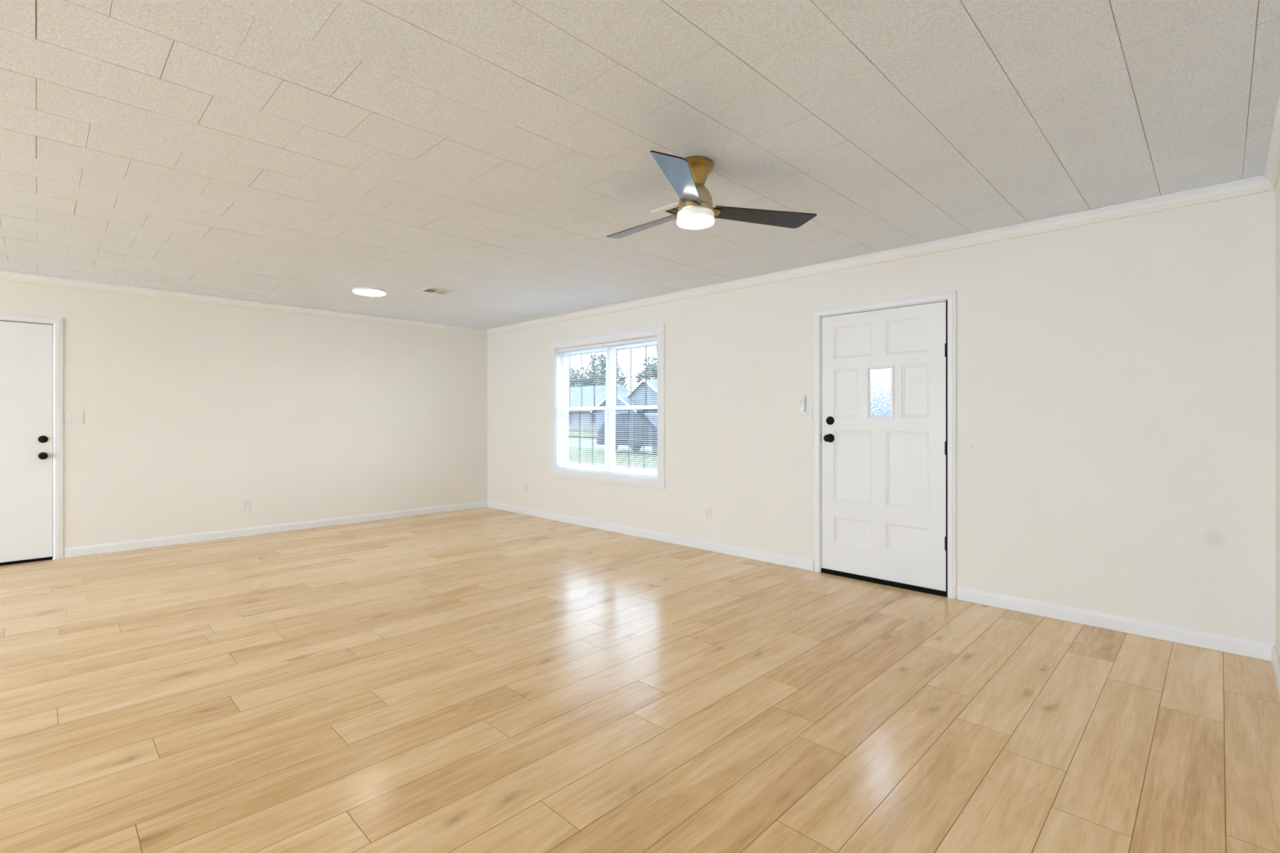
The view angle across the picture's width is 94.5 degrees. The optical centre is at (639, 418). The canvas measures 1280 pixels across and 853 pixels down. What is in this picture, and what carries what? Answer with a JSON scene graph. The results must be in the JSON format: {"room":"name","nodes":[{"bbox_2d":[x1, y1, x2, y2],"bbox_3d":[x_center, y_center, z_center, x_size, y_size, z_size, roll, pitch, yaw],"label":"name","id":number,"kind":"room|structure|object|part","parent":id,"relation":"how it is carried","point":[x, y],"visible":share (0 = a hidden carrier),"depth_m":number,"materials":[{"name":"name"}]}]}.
{"room":"empty living room","nodes":[
{"label":"empty living room","id":0,"kind":"room"},
{"bbox_2d":[0,280,487,558],"bbox_3d":[-6.012,-0.002,4.283,0.160,2.440,11.000,0,0,44],"label":"wall","id":1,"kind":"structure","parent":0,"point":[193,411],"depth_m":6.13,"materials":[{"name":"beige paint"}]},
{"bbox_2d":[0,312,62,565],"bbox_3d":[-5.439,0.176,4.826,0.218,2.109,1.042,0,0,44],"label":"door","id":2,"kind":"structure","parent":1,"relation":"in","point":[31,346],"depth_m":5.02,"materials":[{"name":"white paint"}]},
{"bbox_3d":[-5.105,0.319,5.056,0.064,0.062,0.062,0,0,44],"label":"knob","id":3,"kind":"part","parent":2,"relation":"part of","materials":[{"name":"black metal"}]},
{"bbox_2d":[65,411,83,424],"bbox_3d":[-4.982,-0.004,5.205,0.017,0.116,0.116,0,0,44],"label":"light switch","id":4,"kind":"object","parent":1,"relation":"attached to","point":[71,417],"visible":1,"depth_m":5.21,"materials":[{"name":"white plastic"}]},
{"bbox_2d":[0,270,486,335],"bbox_3d":[-5.955,-1.184,4.197,0.040,0.074,10.958,0,0,44],"label":"trim","id":5,"kind":"structure","parent":1,"relation":"attached to","point":[4,275],"depth_m":5.91,"materials":[{"name":"white paint"}]},
{"bbox_2d":[241,498,249,511],"bbox_3d":[-4.087,0.891,6.123,0.009,0.116,0.072,0,0,44],"label":"wall outlet","id":6,"kind":"object","parent":1,"relation":"attached to","point":[245,503],"visible":1,"depth_m":6.12,"materials":[{"name":"white plastic"}]},
{"bbox_2d":[64,500,487,558],"bbox_3d":[-5.955,1.173,4.216,0.014,0.086,10.984,0,0,44],"label":"baseboard","id":7,"kind":"structure","parent":1,"relation":"attached to","point":[78,551],"depth_m":6.16,"materials":[{"name":"white paint"}]},
{"bbox_2d":[0,506,1279,852],"bbox_3d":[-3.310,1.278,1.632,7.610,0.120,11.200,0,0,44],"label":"floor","id":8,"kind":"structure","parent":0,"point":[480,680],"depth_m":2.45,"materials":[{"name":"brown wood"}]},
{"bbox_2d":[0,0,1279,329],"bbox_3d":[-3.310,-1.236,1.632,7.610,0.029,11.200,0,0,44],"label":"ceiling","id":9,"kind":"structure","parent":0,"point":[305,153],"depth_m":2.48,"materials":[{"name":"tile"}]},
{"bbox_2d":[351,287,386,296],"bbox_3d":[-2.574,-1.206,5.624,0.298,0.030,0.298,0,0,44],"label":"recessed light","id":10,"kind":"object","parent":9,"relation":"in","point":[371,291],"visible":1,"depth_m":5.56,"materials":[{"name":"white plastic"}]},
{"bbox_2d":[414,285,460,296],"bbox_3d":[-1.927,-1.217,5.634,0.342,0.007,0.302,0,0,44],"label":"ceiling vent","id":11,"kind":"object","parent":9,"relation":"in","point":[433,290],"visible":1,"depth_m":5.62,"materials":[{"name":"white metal"}]},
{"bbox_2d":[650,201,716,222],"bbox_3d":[0.284,-1.217,3.468,0.342,0.007,0.302,0,0,44],"label":"ceiling vent","id":12,"kind":"object","parent":9,"relation":"in","point":[671,209],"visible":0.16,"depth_m":3.46,"materials":[{"name":"white metal"}]},
{"bbox_2d":[606,150,817,238],"bbox_3d":[0.161,-1.074,2.910,0.982,0.293,1.117,0,0,44],"label":"ceiling fan","id":13,"kind":"object","parent":9,"relation":"attached to","point":[688,175],"visible":1,"depth_m":2.78,"materials":[{"name":"gold metal"}]},
{"bbox_3d":[0.026,-1.001,3.091,0.535,0.037,0.138,0,0,44],"label":"blade","id":14,"kind":"part","parent":13,"relation":"part of","materials":[{"name":"black"}]},
{"bbox_3d":[0.182,-1.001,2.482,0.135,0.037,0.540,0,0,18],"label":"blade","id":15,"kind":"part","parent":13,"relation":"part of","materials":[{"name":"black"}]},
{"bbox_2d":[676,213,714,229],"bbox_3d":[0.266,-0.938,2.830,0.178,0.020,0.178,0,0,44],"label":"diffuser","id":16,"kind":"object","parent":13,"relation":"attached to","point":[691,221],"depth_m":2.79,"materials":[{"name":"white glass"}]},
{"bbox_3d":[0.605,-1.001,2.940,0.540,0.037,0.135,0,0,-14],"label":"blade","id":17,"kind":"part","parent":13,"relation":"part of","materials":[{"name":"black"}]},
{"bbox_2d":[487,187,1275,644],"bbox_3d":[0.598,-0.002,5.615,7.730,2.440,0.160,0,0,44],"label":"wall","id":18,"kind":"structure","parent":0,"point":[1116,379],"depth_m":3.64,"materials":[{"name":"beige paint"}]},
{"bbox_2d":[523,483,527,493],"bbox_3d":[-1.457,0.882,7.512,0.072,0.116,0.009,0,0,44],"label":"wall outlet","id":19,"kind":"object","parent":18,"relation":"attached to","point":[525,485],"visible":1,"depth_m":7.51,"materials":[{"name":"white plastic"}]},
{"bbox_2d":[550,323,664,488],"bbox_3d":[-0.364,-0.122,6.545,1.847,1.635,0.179,0,0,44],"label":"window","id":20,"kind":"structure","parent":18,"relation":"in","point":[654,331],"depth_m":6.56,"materials":[{"name":"white paint"}]},
{"bbox_2d":[557,343,605,472],"bbox_3d":[-0.678,-0.117,6.808,0.816,1.422,0.040,0,0,44],"label":"mini blind","id":21,"kind":"object","parent":20,"relation":"attached to","point":[600,345],"visible":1,"depth_m":6.78,"materials":[{"name":"white plastic"}]},
{"bbox_3d":[-0.678,0.587,6.808,0.810,0.014,0.022,0,0,44],"label":"rail","id":22,"kind":"part","parent":21,"relation":"part of","materials":[{"name":"white plastic"}]},
{"bbox_3d":[-0.678,-0.108,6.808,0.555,1.380,0.028,0,0,44],"label":"ladder cord","id":23,"kind":"part","parent":21,"relation":"part of","materials":[{"name":"white fabric"}]},
{"bbox_3d":[-0.634,0.211,6.856,0.750,0.709,0.038,0,0,44],"label":"sash","id":24,"kind":"part","parent":20,"relation":"part of","materials":[{"name":"white plastic"}]},
{"bbox_3d":[-0.610,-0.450,6.881,0.750,0.698,0.024,0,0,44],"label":"sash","id":25,"kind":"part","parent":20,"relation":"part of","materials":[{"name":"white plastic"}]},
{"bbox_3d":[-0.329,-0.117,6.581,1.643,1.429,0.071,0,0,44],"label":"frame","id":26,"kind":"part","parent":20,"relation":"part of","materials":[{"name":"white plastic"}]},
{"bbox_2d":[604,336,657,477],"bbox_3d":[-0.093,-0.117,6.234,0.811,1.422,0.040,0,0,44],"label":"mini blind","id":27,"kind":"object","parent":20,"relation":"attached to","point":[650,339],"visible":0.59,"depth_m":6.21,"materials":[{"name":"white plastic"}]},
{"bbox_3d":[-0.093,0.587,6.234,0.805,0.014,0.022,0,0,44],"label":"rail","id":28,"kind":"part","parent":27,"relation":"part of","materials":[{"name":"white plastic"}]},
{"bbox_3d":[-0.093,-0.108,6.234,0.551,1.380,0.028,0,0,44],"label":"ladder cord","id":29,"kind":"part","parent":27,"relation":"part of","materials":[{"name":"white fabric"}]},
{"bbox_3d":[-0.046,0.211,6.279,0.745,0.709,0.038,0,0,44],"label":"sash","id":30,"kind":"part","parent":20,"relation":"part of","materials":[{"name":"white plastic"}]},
{"bbox_3d":[-0.022,-0.450,6.304,0.745,0.698,0.024,0,0,44],"label":"sash","id":31,"kind":"part","parent":20,"relation":"part of","materials":[{"name":"white plastic"}]},
{"bbox_2d":[704,506,711,519],"bbox_3d":[0.624,0.877,5.470,0.072,0.116,0.009,0,0,44],"label":"wall outlet","id":32,"kind":"object","parent":18,"relation":"attached to","point":[707,510],"visible":1,"depth_m":5.46,"materials":[{"name":"white plastic"}]},
{"bbox_2d":[798,395,806,411],"bbox_3d":[1.314,-0.118,4.786,0.062,0.136,0.018,0,0,44],"label":"remote holder","id":33,"kind":"object","parent":18,"relation":"attached to","point":[805,396],"visible":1,"depth_m":4.77,"materials":[{"name":"white plastic"}]},
{"bbox_2d":[799,395,804,412],"bbox_3d":[1.311,-0.121,4.776,0.044,0.135,0.017,0,0,44],"label":"remote control","id":34,"kind":"object","parent":33,"relation":"in","point":[802,397],"visible":1,"depth_m":4.77,"materials":[{"name":"white plastic"}]},
{"bbox_2d":[799,407,812,422],"bbox_3d":[1.332,-0.032,4.769,0.116,0.116,0.017,0,0,44],"label":"light switch","id":35,"kind":"object","parent":18,"relation":"attached to","point":[806,416],"visible":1,"depth_m":4.76,"materials":[{"name":"white plastic"}]},
{"bbox_2d":[485,175,1275,335],"bbox_3d":[0.527,-1.184,5.543,7.406,0.074,0.040,0,0,44],"label":"trim","id":36,"kind":"structure","parent":18,"relation":"attached to","point":[1257,184],"depth_m":3.93,"materials":[{"name":"white paint"}]},
{"bbox_2d":[486,500,1275,661],"bbox_3d":[0.536,1.173,5.553,7.408,0.086,0.014,0,0,44],"label":"baseboard","id":37,"kind":"structure","parent":18,"relation":"attached to","point":[1212,641],"depth_m":3.69,"materials":[{"name":"white paint"}]},
{"bbox_2d":[813,289,956,599],"bbox_3d":[1.800,0.182,4.393,1.045,2.097,0.222,0,0,44],"label":"door","id":38,"kind":"structure","parent":18,"relation":"in","point":[885,371],"depth_m":4.33,"materials":[{"name":"white paint"}]},
{"bbox_3d":[1.468,0.152,4.610,0.068,0.068,0.068,0,0,44],"label":"knob","id":39,"kind":"part","parent":38,"relation":"part of","materials":[{"name":"black metal"}]},
{"bbox_3d":[1.785,-0.191,4.373,0.174,0.370,0.005,0,0,44],"label":"glass","id":40,"kind":"part","parent":38,"relation":"part of","materials":[{"name":"glass"}]},
{"bbox_2d":[1275,172,1279,662],"bbox_3d":[-0.608,-0.002,-1.018,0.160,2.440,11.000,0,0,44],"label":"wall","id":41,"kind":"structure","parent":0,"point":[1277,186],"depth_m":2.84,"materials":[{"name":"beige paint"}]},
{"bbox_2d":[1264,89,1279,187],"bbox_3d":[-0.695,-1.184,-0.963,0.040,0.074,10.958,0,0,44],"label":"trim","id":42,"kind":"structure","parent":41,"relation":"attached to","point":[1272,171],"depth_m":2.65,"materials":[{"name":"white paint"}]},
{"bbox_2d":[1271,644,1279,700],"bbox_3d":[-0.677,1.173,-0.963,0.014,0.086,10.984,0,0,44],"label":"baseboard","id":43,"kind":"structure","parent":41,"relation":"attached to","point":[1274,656],"depth_m":2.76,"materials":[{"name":"white paint"}]},
{"label":"outside","id":44,"kind":"structure","parent":0,"visible":0},
{"bbox_2d":[568,460,657,470],"bbox_3d":[1.321,1.718,11.644,80.000,0.300,9.420,0,0,44],"label":"driveway","id":45,"kind":"structure","parent":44,"point":[575,462],"depth_m":19.73,"materials":[{"name":"concrete"}]},
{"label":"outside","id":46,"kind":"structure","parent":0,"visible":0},
{"bbox_2d":[568,430,597,439],"bbox_3d":[23.690,1.718,84.420,150.000,0.300,94.990,0,0,44],"label":"lawn","id":47,"kind":"structure","parent":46,"point":[585,433],"depth_m":61.15,"materials":[{"name":"green plant"}]},
{"bbox_2d":[569,364,605,386],"bbox_3d":[-10.779,-4.218,108.915,8.012,11.563,9.300,0,0,44],"label":"tree","id":48,"kind":"object","parent":47,"relation":"on","point":[571,374],"visible":0.23,"depth_m":107.21,"materials":[{"name":"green plant"}]},
{"bbox_2d":[568,384,630,430],"bbox_3d":[-7.376,-1.612,86.061,17.650,6.340,11.160,0,0,44],"label":"house","id":49,"kind":"structure","parent":47,"relation":"on","point":[587,413],"depth_m":82.36,"materials":[{"name":"grey"}]},
{"bbox_2d":[568,413,571,423],"bbox_3d":[-9.768,-0.032,82.874,0.600,1.500,0.040,0,0,44],"label":"shutter","id":50,"kind":"object","parent":49,"relation":"hanging from","point":[570,414],"depth_m":82.86,"materials":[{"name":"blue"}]},
{"bbox_2d":[589,413,591,422],"bbox_3d":[-6.627,-0.032,79.793,0.600,1.500,0.040,0,0,44],"label":"shutter","id":51,"kind":"object","parent":49,"relation":"hanging from","point":[590,414],"depth_m":79.81,"materials":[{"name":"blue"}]},
{"bbox_3d":[-5.767,-0.032,78.956,1.500,1.300,0.010,0,0,44],"label":"pane","id":52,"kind":"part","parent":49,"relation":"part of","materials":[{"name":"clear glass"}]},
{"bbox_2d":[583,355,626,386],"bbox_3d":[-8.436,-5.829,123.096,10.060,14.785,9.051,0,0,44],"label":"tree","id":53,"kind":"object","parent":47,"relation":"on","point":[590,366],"visible":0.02,"depth_m":122.82,"materials":[{"name":"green plant"}]},
{"bbox_2d":[587,351,627,388],"bbox_3d":[-5.031,-5.046,102.308,8.195,13.217,8.756,0,0,44],"label":"tree","id":54,"kind":"object","parent":47,"relation":"on","point":[601,361],"visible":0.19,"depth_m":101.23,"materials":[{"name":"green plant"}]},
{"bbox_2d":[590,378,657,431],"bbox_3d":[4.752,-1.572,71.221,19.550,6.260,11.360,0,0,44],"label":"house","id":55,"kind":"structure","parent":47,"relation":"on","point":[640,402],"depth_m":70.14,"materials":[{"name":"blue"}]},
{"bbox_2d":[635,356,657,383],"bbox_3d":[2.781,-4.309,95.751,6.837,11.744,7.675,0,0,-19],"label":"tree","id":56,"kind":"object","parent":47,"relation":"on","point":[653,357],"visible":0.18,"depth_m":93.81,"materials":[{"name":"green plant"}]},
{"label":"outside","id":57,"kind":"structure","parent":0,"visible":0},
{"bbox_2d":[568,445,657,467],"bbox_3d":[-17.769,1.718,42.162,150.000,0.300,7.390,0,0,44],"label":"lawn","id":58,"kind":"structure","parent":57,"point":[575,449],"depth_m":24.38,"materials":[{"name":"green plant"}]},
{"bbox_2d":[596,413,657,455],"bbox_3d":[0.297,0.660,26.959,4.887,1.816,1.880,0,0,44],"label":"car","id":59,"kind":"object","parent":58,"relation":"on","point":[620,426],"visible":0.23,"depth_m":26.27,"materials":[{"name":"black paint"}]},
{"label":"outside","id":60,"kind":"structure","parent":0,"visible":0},
{"bbox_2d":[568,438,652,450],"bbox_3d":[-12.377,1.718,47.658,150.000,0.300,7.990,0,0,44],"label":"street","id":61,"kind":"structure","parent":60,"point":[575,442],"depth_m":34.87,"materials":[{"name":"grey asphalt"}]}
]}

